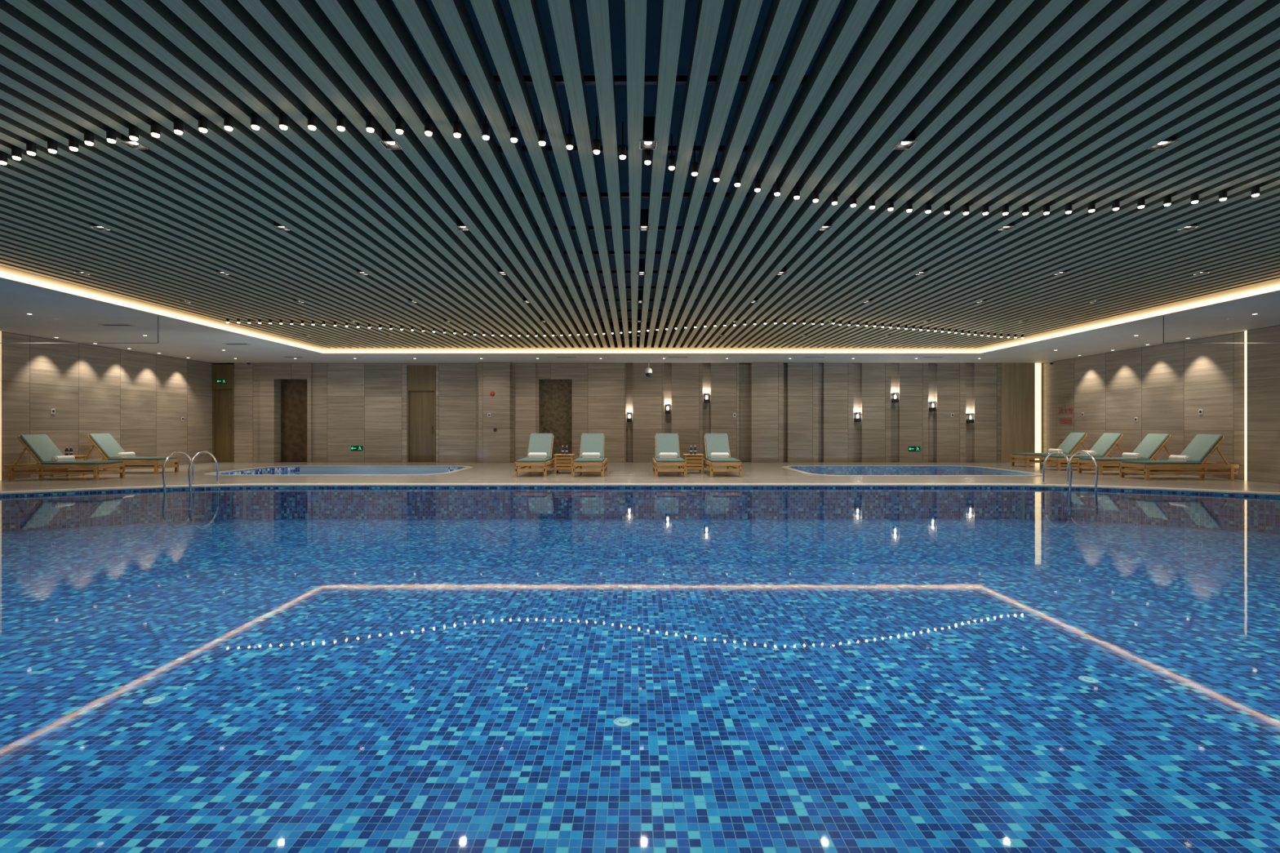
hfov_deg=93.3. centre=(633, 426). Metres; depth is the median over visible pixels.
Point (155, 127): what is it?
pendant spotlight
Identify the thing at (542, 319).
recessed light
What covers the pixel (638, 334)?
recessed light
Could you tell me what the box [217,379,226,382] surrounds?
exit sign
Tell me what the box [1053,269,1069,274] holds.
recessed light
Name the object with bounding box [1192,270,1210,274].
recessed light
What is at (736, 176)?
pendant spotlight
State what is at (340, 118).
pendant spotlight
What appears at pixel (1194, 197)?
pendant spotlight
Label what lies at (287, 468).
basin
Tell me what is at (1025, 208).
pendant spotlight
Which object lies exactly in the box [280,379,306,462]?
door
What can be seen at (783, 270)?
recessed light
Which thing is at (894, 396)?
wall sconce
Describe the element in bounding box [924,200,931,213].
pendant spotlight
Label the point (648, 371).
security camera
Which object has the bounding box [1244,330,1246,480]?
light strip
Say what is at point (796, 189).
pendant spotlight
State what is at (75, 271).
recessed light
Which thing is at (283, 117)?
pendant spotlight
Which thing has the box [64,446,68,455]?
water bottle
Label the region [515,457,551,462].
seat cushion
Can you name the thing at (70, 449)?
water bottle
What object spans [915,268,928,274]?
recessed light
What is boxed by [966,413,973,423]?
wall sconce
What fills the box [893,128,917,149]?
recessed light
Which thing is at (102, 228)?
recessed light
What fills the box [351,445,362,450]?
exit sign
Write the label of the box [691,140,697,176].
pendant spotlight
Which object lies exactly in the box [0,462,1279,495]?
floor
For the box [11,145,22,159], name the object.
pendant spotlight
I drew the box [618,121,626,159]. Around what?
pendant spotlight
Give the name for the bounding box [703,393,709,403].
wall sconce
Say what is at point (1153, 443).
cushion
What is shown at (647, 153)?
pendant spotlight
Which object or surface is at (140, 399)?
wall
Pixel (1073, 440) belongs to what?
cushion
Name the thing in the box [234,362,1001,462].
wall
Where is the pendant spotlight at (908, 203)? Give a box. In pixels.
[906,199,912,212]
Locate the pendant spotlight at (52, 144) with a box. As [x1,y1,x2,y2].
[47,137,57,153]
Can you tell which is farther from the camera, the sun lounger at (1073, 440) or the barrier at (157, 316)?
the sun lounger at (1073, 440)
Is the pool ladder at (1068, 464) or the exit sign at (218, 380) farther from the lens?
the exit sign at (218, 380)
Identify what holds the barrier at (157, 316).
hanging from the ceiling at (69, 317)
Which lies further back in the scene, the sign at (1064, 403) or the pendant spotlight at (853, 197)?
the sign at (1064, 403)
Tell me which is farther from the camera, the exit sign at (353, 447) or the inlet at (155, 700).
the exit sign at (353, 447)
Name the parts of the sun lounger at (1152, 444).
leg, leg, frame, backrest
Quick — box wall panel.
[1001,362,1043,462]
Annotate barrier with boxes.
[0,315,159,343]
[1163,315,1279,343]
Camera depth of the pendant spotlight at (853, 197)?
5.79 m
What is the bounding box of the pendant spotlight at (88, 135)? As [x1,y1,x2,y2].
[84,129,93,145]
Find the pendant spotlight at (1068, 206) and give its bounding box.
[1065,202,1071,213]
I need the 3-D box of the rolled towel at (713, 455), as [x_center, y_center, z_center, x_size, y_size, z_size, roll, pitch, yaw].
[2.100,0.702,14.803,0.440,0.124,0.158,0,0,0]
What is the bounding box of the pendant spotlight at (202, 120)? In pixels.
[198,114,208,132]
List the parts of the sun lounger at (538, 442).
leg, frame, backrest, leg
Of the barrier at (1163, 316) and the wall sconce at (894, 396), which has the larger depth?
the wall sconce at (894, 396)
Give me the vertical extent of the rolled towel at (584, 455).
0.124 m
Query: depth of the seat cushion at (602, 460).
13.81 m
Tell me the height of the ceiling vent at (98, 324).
0.012 m
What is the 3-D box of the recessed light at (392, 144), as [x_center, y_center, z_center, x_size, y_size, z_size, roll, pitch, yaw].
[-1.890,-2.284,4.700,0.132,0.192,0.132,0,0,0]
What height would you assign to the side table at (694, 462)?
0.465 m
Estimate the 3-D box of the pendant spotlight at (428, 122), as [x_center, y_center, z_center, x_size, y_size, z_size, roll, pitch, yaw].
[-1.490,-2.259,4.384,0.056,0.292,0.058,0,0,0]
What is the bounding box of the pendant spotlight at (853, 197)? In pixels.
[850,192,856,207]
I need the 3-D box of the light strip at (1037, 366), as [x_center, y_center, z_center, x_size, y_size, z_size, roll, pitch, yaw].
[13.018,-0.445,19.520,0.193,3.190,0.080,0,0,0]
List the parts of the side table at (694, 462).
leg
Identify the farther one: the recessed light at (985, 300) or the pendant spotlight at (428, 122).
the recessed light at (985, 300)
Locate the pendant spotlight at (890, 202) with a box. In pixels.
[887,197,893,210]
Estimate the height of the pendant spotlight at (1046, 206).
0.292 m
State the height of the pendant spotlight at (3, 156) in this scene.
0.292 m
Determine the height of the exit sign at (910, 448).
0.160 m
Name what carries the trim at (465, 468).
on the floor
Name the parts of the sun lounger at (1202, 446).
leg, leg, frame, leg, backrest, leg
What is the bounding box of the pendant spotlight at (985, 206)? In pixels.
[982,203,988,214]
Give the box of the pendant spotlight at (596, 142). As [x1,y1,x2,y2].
[592,115,599,154]
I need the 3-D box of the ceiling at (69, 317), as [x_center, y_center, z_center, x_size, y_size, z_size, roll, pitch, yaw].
[-0.225,-2.090,8.250,26.750,0.080,22.500,0,0,0]
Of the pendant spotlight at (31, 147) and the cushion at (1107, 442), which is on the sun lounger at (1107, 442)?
the cushion at (1107, 442)
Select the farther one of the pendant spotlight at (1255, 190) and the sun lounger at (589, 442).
the sun lounger at (589, 442)
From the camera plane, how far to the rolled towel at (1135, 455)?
14.57 m
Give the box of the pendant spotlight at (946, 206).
[943,201,950,213]
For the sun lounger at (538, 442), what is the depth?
15.06 m
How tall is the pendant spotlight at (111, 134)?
0.292 m
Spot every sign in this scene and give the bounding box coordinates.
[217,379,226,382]
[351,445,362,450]
[908,446,919,451]
[1058,403,1073,443]
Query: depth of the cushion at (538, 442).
15.23 m
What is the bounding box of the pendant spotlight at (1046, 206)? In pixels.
[1043,203,1049,214]
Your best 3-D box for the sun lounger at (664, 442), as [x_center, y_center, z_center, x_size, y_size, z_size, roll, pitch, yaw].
[0.840,0.663,14.750,0.724,0.974,2.000,0,0,0]
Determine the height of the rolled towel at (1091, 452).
0.124 m
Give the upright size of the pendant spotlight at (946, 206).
0.292 m
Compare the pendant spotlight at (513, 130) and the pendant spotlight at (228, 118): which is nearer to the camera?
the pendant spotlight at (228, 118)
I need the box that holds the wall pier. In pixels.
[1246,324,1279,483]
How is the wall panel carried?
attached to the wall at (789, 411)
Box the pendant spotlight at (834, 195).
[831,190,837,204]
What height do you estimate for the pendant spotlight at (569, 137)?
0.292 m
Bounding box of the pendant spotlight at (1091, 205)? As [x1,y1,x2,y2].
[1088,200,1095,212]
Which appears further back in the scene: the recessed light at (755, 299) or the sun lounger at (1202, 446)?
the sun lounger at (1202, 446)
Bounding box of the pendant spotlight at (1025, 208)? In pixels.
[1022,203,1029,215]
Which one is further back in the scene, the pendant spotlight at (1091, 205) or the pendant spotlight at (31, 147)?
the pendant spotlight at (1091, 205)
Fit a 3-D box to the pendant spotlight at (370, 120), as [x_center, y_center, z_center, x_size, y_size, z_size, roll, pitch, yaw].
[-1.890,-2.259,4.332,0.056,0.292,0.058,0,0,0]
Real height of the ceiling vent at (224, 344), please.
0.012 m
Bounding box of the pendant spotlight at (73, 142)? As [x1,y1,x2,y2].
[68,135,79,151]
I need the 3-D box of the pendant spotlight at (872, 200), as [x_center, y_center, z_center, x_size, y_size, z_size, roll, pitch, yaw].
[2.310,-2.259,5.863,0.056,0.292,0.058,0,0,0]
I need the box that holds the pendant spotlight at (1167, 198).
[1163,194,1171,206]
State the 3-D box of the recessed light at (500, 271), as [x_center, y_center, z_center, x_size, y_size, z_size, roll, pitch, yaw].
[-1.890,-2.284,8.640,0.132,0.192,0.132,0,0,0]
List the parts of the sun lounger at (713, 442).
leg, backrest, frame, leg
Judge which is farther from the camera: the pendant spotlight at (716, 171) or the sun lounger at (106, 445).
the sun lounger at (106, 445)
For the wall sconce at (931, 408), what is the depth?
19.43 m
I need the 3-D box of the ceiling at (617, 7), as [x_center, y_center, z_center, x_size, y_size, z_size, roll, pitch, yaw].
[-0.225,-3.000,8.250,26.750,0.100,22.500,0,0,0]
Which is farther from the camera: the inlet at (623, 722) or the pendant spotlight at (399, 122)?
the pendant spotlight at (399, 122)
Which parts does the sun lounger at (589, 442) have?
leg, frame, backrest, leg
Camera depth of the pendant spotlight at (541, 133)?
4.52 m
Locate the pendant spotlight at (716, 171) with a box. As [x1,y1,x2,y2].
[712,154,719,182]
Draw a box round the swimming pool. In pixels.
[0,486,1279,852]
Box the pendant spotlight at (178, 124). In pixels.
[173,117,183,134]
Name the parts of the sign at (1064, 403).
red panel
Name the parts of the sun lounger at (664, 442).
leg, backrest, frame, leg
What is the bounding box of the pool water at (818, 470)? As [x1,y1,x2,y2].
[791,466,1030,475]
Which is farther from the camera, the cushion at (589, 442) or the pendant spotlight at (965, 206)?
the cushion at (589, 442)
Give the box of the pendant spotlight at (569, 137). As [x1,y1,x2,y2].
[565,110,573,149]
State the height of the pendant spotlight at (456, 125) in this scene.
0.292 m
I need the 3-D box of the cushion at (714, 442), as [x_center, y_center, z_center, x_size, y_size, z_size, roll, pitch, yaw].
[2.100,0.482,15.227,0.570,0.612,0.525,0,0,0]
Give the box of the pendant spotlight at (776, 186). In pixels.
[773,177,780,195]
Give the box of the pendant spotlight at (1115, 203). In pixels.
[1111,198,1119,210]
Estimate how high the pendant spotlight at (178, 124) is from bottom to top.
0.292 m
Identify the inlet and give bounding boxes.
[142,696,165,705]
[613,716,632,727]
[1078,675,1098,684]
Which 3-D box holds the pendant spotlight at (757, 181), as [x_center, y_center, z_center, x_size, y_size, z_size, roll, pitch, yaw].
[1.110,-2.259,5.434,0.056,0.292,0.058,0,0,0]
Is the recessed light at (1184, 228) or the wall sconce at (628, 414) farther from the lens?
the wall sconce at (628, 414)
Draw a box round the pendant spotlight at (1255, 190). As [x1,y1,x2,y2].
[1250,184,1259,196]
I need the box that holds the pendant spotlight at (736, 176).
[733,163,740,186]
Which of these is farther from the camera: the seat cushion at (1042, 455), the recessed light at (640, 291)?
the seat cushion at (1042, 455)
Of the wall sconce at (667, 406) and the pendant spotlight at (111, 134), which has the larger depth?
the wall sconce at (667, 406)
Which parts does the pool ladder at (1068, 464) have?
handrail, handrail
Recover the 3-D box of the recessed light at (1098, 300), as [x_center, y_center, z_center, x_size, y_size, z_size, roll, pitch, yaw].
[8.110,-2.284,10.610,0.132,0.192,0.132,0,0,0]
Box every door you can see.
[212,364,234,462]
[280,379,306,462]
[406,365,435,462]
[540,379,572,457]
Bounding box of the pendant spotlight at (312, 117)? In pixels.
[307,110,316,130]
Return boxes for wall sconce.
[626,412,631,422]
[665,404,670,413]
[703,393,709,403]
[853,412,861,422]
[891,392,898,402]
[928,401,936,411]
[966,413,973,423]
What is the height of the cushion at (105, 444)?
0.612 m
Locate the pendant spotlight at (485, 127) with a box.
[481,113,489,140]
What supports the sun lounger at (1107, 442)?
on the floor
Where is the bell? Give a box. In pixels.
[489,391,494,396]
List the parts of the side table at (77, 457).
leg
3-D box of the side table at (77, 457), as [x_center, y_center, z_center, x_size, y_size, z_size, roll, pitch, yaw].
[-13.200,0.917,14.100,0.480,0.465,0.460,0,0,0]
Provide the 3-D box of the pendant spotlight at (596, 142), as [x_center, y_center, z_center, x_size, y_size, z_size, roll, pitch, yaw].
[-0.290,-2.259,4.681,0.056,0.292,0.058,0,0,0]
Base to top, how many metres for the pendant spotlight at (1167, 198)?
0.292 m
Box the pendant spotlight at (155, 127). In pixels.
[150,120,160,137]
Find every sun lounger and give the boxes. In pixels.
[3,434,125,480]
[79,433,179,474]
[514,433,554,476]
[572,433,607,476]
[652,433,686,476]
[702,433,742,476]
[1010,432,1088,467]
[1039,432,1124,471]
[1076,433,1182,475]
[1119,434,1239,479]
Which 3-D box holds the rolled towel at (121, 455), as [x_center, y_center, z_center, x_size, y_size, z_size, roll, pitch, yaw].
[-12.603,0.702,15.000,0.158,0.124,0.440,0,0,0]
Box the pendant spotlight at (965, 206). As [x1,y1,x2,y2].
[962,202,968,214]
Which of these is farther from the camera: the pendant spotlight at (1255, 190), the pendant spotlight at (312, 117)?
the pendant spotlight at (1255, 190)
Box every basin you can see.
[218,466,463,474]
[792,466,1033,475]
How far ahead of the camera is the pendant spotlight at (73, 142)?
4.61 m
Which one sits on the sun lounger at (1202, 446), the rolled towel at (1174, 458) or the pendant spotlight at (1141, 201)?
the rolled towel at (1174, 458)
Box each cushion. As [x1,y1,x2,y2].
[19,434,63,462]
[40,460,123,464]
[88,433,124,457]
[107,457,177,460]
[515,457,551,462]
[527,433,552,457]
[573,457,604,462]
[580,433,604,457]
[654,457,684,462]
[655,433,679,457]
[705,433,729,457]
[705,457,740,462]
[1012,453,1069,455]
[1040,454,1104,457]
[1057,432,1086,453]
[1079,457,1150,461]
[1089,432,1121,456]
[1121,460,1201,464]
[1132,433,1169,458]
[1179,434,1222,462]
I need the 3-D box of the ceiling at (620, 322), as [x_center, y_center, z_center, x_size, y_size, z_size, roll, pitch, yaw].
[0.500,-2.585,7.400,18.620,0.730,19.320,0,0,0]
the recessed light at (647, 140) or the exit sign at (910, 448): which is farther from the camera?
the exit sign at (910, 448)
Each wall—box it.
[1,331,226,479]
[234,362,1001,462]
[1043,331,1244,479]
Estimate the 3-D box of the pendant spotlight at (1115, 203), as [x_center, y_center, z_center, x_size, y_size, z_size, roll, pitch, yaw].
[4.710,-2.259,5.908,0.056,0.292,0.058,0,0,0]
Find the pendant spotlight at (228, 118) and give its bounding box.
[223,112,233,130]
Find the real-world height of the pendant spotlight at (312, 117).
0.292 m
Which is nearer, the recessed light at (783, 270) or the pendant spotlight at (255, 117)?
the pendant spotlight at (255, 117)
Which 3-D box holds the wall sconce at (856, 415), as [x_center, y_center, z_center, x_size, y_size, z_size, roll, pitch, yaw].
[7.216,-0.298,19.532,0.170,0.320,0.215,0,0,0]
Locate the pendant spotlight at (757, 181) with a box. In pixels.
[754,170,760,191]
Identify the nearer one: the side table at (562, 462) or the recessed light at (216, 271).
the recessed light at (216, 271)
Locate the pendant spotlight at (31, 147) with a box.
[26,140,36,155]
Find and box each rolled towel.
[51,455,75,462]
[115,452,136,457]
[528,452,546,457]
[582,452,599,457]
[659,452,677,457]
[710,452,728,457]
[1047,448,1062,453]
[1080,450,1096,455]
[1121,452,1141,458]
[1168,454,1191,462]
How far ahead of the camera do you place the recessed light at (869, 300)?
10.59 m
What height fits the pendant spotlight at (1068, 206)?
0.292 m
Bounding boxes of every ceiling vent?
[97,324,134,325]
[223,343,249,344]
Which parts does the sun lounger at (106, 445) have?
backrest, frame, leg, leg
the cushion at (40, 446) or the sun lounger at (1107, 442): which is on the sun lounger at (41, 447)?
the cushion at (40, 446)
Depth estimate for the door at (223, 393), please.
19.56 m
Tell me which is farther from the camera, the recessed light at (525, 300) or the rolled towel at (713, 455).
the rolled towel at (713, 455)
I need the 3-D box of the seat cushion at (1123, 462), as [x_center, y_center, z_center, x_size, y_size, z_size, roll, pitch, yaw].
[11.630,0.795,13.350,1.220,0.060,0.660,0,0,0]
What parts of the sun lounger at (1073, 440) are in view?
leg, leg, frame, backrest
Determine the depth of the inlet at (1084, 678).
4.30 m
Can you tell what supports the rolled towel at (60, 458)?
on the sun lounger at (41, 447)
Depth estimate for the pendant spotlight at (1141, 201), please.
5.83 m
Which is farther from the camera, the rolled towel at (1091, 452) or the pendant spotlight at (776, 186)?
the rolled towel at (1091, 452)
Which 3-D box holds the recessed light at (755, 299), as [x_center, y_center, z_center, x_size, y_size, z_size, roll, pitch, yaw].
[2.110,-2.284,10.610,0.132,0.192,0.132,0,0,0]
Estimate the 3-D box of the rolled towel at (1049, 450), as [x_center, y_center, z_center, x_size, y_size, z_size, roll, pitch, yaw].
[12.053,0.702,17.300,0.158,0.124,0.440,0,0,0]
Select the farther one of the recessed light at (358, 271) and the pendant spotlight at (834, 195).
the recessed light at (358, 271)
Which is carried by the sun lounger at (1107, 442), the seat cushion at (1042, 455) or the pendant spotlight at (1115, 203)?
the seat cushion at (1042, 455)
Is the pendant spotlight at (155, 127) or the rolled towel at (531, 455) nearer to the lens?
the pendant spotlight at (155, 127)
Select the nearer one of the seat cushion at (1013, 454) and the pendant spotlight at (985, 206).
the pendant spotlight at (985, 206)
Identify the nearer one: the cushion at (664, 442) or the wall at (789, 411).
the cushion at (664, 442)
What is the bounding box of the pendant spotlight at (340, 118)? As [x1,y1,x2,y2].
[336,111,345,131]
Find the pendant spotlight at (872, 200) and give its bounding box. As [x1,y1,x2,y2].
[869,195,875,208]
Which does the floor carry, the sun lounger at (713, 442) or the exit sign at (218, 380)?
the sun lounger at (713, 442)
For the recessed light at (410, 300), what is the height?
0.192 m
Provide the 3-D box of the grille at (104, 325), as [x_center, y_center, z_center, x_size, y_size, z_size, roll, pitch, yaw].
[-10.414,-2.046,12.175,0.560,0.007,0.127,0,0,0]
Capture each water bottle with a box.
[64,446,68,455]
[69,446,72,455]
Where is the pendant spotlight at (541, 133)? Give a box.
[537,111,546,145]
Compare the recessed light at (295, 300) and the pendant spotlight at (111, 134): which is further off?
the recessed light at (295, 300)
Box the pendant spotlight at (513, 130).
[510,114,518,142]
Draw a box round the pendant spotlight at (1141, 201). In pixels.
[1137,196,1145,208]
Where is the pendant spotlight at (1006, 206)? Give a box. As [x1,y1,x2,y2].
[1002,203,1008,215]
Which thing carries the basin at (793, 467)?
in the floor
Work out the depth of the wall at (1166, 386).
15.22 m
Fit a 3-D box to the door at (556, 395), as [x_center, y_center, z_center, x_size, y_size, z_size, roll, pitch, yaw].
[-2.537,-0.189,19.850,1.071,2.677,0.100,0,0,0]
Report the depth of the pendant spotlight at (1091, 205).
5.94 m
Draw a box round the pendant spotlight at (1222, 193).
[1218,188,1226,200]
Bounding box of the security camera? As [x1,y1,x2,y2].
[644,360,652,377]
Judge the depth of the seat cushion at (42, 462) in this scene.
13.01 m
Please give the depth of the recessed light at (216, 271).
8.60 m
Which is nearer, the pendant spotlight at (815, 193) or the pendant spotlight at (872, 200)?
the pendant spotlight at (815, 193)
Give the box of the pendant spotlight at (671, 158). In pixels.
[668,133,675,169]
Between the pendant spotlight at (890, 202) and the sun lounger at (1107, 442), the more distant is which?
the sun lounger at (1107, 442)
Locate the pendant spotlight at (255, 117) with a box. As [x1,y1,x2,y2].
[250,111,260,129]
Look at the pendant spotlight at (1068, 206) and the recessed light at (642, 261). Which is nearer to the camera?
the pendant spotlight at (1068, 206)
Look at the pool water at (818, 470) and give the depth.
15.88 m
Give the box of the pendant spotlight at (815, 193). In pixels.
[812,186,818,202]
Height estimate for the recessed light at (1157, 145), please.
0.192 m
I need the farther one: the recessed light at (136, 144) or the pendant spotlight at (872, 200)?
the pendant spotlight at (872, 200)
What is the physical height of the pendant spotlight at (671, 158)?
0.292 m
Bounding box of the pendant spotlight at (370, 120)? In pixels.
[365,111,374,132]
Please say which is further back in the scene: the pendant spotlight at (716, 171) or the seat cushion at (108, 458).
the seat cushion at (108, 458)
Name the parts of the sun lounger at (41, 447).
leg, backrest, leg, frame, leg, leg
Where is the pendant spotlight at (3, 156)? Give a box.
[0,150,7,164]
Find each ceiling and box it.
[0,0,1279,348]
[0,265,881,347]
[0,272,1279,363]
[353,0,881,321]
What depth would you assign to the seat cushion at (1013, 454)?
17.14 m
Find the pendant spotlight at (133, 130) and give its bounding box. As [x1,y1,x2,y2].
[128,124,138,140]
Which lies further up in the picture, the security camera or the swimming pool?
the security camera
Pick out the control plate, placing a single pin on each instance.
(53, 411)
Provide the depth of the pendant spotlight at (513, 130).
4.47 m
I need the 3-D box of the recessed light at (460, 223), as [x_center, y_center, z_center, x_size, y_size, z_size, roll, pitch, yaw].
[-1.890,-2.284,6.670,0.132,0.192,0.132,0,0,0]
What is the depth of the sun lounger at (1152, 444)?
14.47 m
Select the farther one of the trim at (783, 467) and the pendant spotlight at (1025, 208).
the trim at (783, 467)
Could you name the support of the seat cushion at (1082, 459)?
on the sun lounger at (1152, 444)
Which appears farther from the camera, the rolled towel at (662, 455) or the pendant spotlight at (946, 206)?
the rolled towel at (662, 455)
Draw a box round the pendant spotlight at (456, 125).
[453,113,461,137]
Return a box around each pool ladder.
[161,450,219,511]
[1041,450,1098,511]
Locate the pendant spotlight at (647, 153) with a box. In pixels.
[644,149,651,164]
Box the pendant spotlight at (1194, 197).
[1190,191,1199,204]
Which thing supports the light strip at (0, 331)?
attached to the wall at (140, 399)
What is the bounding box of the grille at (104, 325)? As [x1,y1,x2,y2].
[103,324,130,325]
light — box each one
[0,266,323,352]
[73,270,90,274]
[88,222,111,230]
[118,133,149,149]
[177,299,191,302]
[213,269,229,274]
[271,221,290,230]
[292,298,304,302]
[323,347,980,353]
[355,267,368,274]
[378,126,402,149]
[407,297,417,302]
[454,216,470,230]
[496,264,507,274]
[521,294,530,302]
[539,315,546,321]
[635,311,642,321]
[635,328,641,336]
[636,258,646,274]
[636,289,644,302]
[638,208,649,230]
[640,116,657,149]
[749,295,758,302]
[776,265,787,274]
[817,217,833,230]
[862,297,873,302]
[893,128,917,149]
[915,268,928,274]
[976,298,987,302]
[980,280,1279,352]
[996,221,1016,230]
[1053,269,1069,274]
[1089,299,1102,302]
[1146,133,1178,149]
[1176,222,1199,230]
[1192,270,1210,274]
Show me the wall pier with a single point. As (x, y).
(1263, 360)
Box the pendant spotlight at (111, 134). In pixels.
[106,127,116,143]
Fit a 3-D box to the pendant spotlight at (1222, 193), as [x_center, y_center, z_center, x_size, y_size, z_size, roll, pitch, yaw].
[5.510,-2.259,5.655,0.056,0.292,0.058,0,0,0]
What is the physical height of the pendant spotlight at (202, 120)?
0.292 m
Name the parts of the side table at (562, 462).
leg, leg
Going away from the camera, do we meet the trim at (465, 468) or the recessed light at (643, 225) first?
the recessed light at (643, 225)
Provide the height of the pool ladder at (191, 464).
1.111 m
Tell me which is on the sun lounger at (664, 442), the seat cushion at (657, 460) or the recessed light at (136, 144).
the seat cushion at (657, 460)
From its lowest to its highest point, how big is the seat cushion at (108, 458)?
0.060 m
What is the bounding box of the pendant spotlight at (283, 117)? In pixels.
[279,111,288,129]
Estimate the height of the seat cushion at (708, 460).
0.060 m
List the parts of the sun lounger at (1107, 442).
leg, leg, frame, backrest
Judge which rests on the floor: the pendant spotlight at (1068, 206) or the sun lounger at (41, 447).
the sun lounger at (41, 447)
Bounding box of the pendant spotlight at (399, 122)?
[395,111,404,133]
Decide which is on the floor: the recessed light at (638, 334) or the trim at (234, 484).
the trim at (234, 484)
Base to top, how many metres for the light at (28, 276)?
0.158 m
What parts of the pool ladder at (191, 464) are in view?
handrail, handrail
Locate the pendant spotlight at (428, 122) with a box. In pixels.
[424,113,432,136]
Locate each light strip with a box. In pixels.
[0,330,1,479]
[1035,363,1040,460]
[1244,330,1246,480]
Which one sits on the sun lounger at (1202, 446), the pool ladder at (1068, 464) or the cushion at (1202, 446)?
the cushion at (1202, 446)
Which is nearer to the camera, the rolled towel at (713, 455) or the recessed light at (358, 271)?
the recessed light at (358, 271)
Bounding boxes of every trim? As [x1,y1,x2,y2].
[0,483,1279,495]
[204,465,473,475]
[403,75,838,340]
[781,465,1042,476]
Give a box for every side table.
[49,455,87,476]
[553,453,575,473]
[682,453,703,473]
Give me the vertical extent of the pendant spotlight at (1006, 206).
0.292 m
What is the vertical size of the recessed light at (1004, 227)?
0.192 m
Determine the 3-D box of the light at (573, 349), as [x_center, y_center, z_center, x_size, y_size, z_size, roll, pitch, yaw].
[0.500,-2.141,17.015,18.560,0.158,0.030,0,0,0]
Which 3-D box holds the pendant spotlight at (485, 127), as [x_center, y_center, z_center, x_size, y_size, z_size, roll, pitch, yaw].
[-1.090,-2.259,4.448,0.056,0.292,0.058,0,0,0]
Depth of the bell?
19.18 m
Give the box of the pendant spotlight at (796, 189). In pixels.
[793,182,799,199]
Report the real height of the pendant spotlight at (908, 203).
0.292 m
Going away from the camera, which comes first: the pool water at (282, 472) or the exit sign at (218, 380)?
the pool water at (282, 472)
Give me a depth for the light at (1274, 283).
11.34 m
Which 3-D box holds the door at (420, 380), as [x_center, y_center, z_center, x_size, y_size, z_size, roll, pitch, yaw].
[-6.856,-0.408,19.555,0.930,3.116,0.170,0,0,0]
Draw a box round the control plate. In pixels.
[51,408,55,413]

